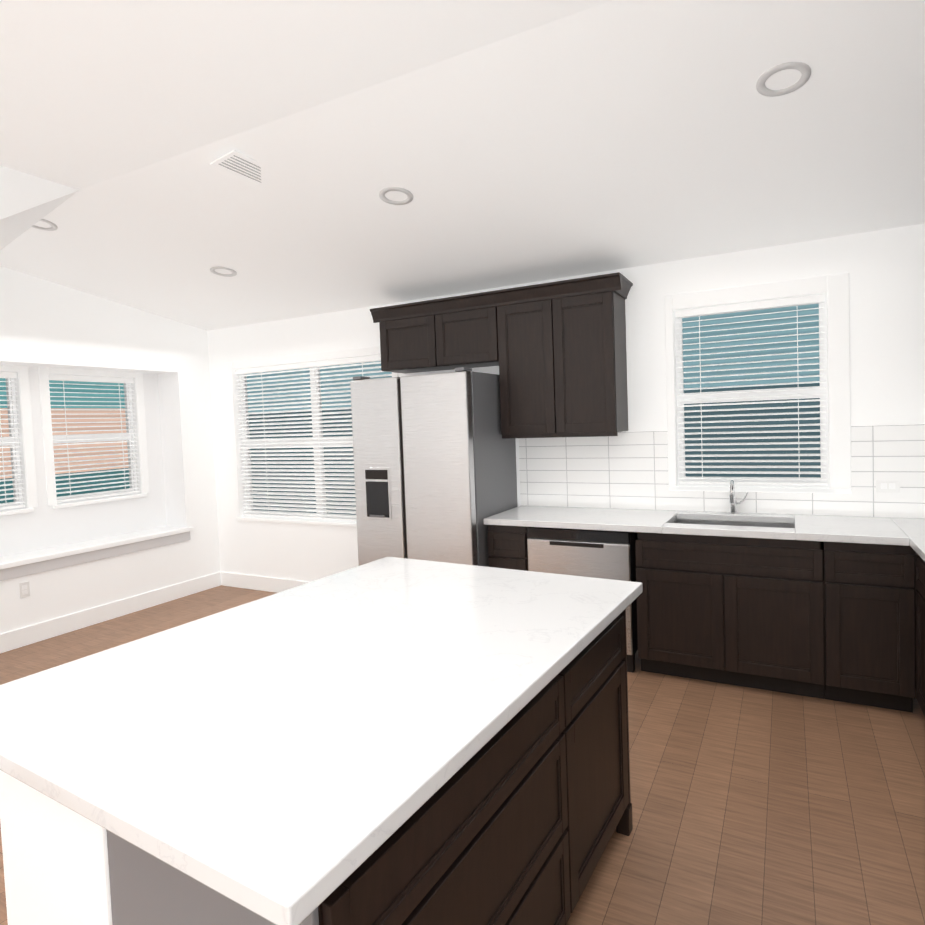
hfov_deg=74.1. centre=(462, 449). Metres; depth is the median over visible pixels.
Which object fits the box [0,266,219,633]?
wall
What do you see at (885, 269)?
wall
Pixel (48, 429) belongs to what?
bay window
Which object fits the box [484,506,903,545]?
countertop
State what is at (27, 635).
baseboard
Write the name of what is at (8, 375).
window blind
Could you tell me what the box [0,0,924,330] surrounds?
ceiling
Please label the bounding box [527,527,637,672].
dishwasher
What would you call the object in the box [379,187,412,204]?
recessed light
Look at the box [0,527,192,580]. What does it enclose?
trim
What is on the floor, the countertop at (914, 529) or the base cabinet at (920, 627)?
the base cabinet at (920, 627)
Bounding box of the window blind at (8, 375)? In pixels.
[0,372,24,509]
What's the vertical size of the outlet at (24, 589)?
0.116 m
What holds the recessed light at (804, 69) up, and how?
in the ceiling
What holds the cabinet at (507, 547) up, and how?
on the floor
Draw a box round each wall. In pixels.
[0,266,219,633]
[207,223,924,581]
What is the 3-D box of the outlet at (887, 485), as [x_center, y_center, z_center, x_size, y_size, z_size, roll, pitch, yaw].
[2.464,0.212,3.546,0.116,0.072,0.008,-1,3,28]
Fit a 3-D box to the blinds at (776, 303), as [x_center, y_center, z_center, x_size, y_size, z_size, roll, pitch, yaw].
[1.822,-0.350,3.909,0.856,1.154,0.060,-1,3,28]
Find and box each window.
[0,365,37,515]
[38,367,148,507]
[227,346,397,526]
[664,273,850,491]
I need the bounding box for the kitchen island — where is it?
[0,605,632,924]
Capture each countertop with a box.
[0,557,642,924]
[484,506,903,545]
[892,518,924,561]
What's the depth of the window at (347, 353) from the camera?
5.76 m
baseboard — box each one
[0,572,219,652]
[220,571,308,592]
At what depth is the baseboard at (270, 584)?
5.97 m
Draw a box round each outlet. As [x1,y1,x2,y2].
[19,581,29,598]
[876,480,899,491]
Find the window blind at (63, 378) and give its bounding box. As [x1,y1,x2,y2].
[49,374,139,502]
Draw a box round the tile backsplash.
[518,424,924,518]
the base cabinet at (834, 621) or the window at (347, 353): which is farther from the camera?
the window at (347, 353)
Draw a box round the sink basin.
[673,519,794,527]
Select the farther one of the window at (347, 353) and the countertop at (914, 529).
the window at (347, 353)
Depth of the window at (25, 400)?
4.91 m
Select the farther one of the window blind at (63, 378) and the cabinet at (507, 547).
the window blind at (63, 378)
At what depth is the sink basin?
3.85 m
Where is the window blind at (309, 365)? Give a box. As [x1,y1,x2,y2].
[235,355,391,520]
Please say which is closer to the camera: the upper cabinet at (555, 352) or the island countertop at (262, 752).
the island countertop at (262, 752)
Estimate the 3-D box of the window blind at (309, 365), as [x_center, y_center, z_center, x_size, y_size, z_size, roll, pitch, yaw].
[-1.373,-0.076,5.616,1.846,1.434,0.060,-1,3,28]
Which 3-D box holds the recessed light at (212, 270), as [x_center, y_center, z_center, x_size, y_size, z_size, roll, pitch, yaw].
[-1.749,-1.306,4.479,0.184,0.018,0.184,-1,-6,28]
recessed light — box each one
[31,219,57,230]
[210,267,236,276]
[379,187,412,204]
[756,62,810,96]
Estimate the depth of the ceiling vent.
3.00 m
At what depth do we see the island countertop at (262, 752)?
1.39 m
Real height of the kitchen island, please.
0.874 m
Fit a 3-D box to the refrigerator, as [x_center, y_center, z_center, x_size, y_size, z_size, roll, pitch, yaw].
[-0.180,0.413,4.495,0.935,1.912,0.790,-1,3,28]
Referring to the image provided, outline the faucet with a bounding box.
[729,480,747,513]
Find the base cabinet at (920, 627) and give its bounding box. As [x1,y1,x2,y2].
[915,552,924,715]
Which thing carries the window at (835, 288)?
in the wall at (885, 269)
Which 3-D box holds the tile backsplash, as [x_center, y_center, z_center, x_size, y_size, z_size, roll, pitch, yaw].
[1.769,0.114,3.913,3.030,0.584,0.011,-1,3,28]
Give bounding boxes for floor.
[0,585,924,924]
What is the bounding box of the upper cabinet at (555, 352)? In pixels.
[370,272,632,438]
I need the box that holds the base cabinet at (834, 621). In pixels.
[635,532,914,712]
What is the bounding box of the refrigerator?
[350,367,517,566]
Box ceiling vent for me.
[210,150,260,184]
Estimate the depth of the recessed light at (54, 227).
3.81 m
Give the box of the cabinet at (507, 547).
[487,525,527,570]
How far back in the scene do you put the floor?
2.44 m
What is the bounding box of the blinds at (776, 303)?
[675,294,826,485]
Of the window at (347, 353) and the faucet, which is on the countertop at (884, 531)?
the faucet

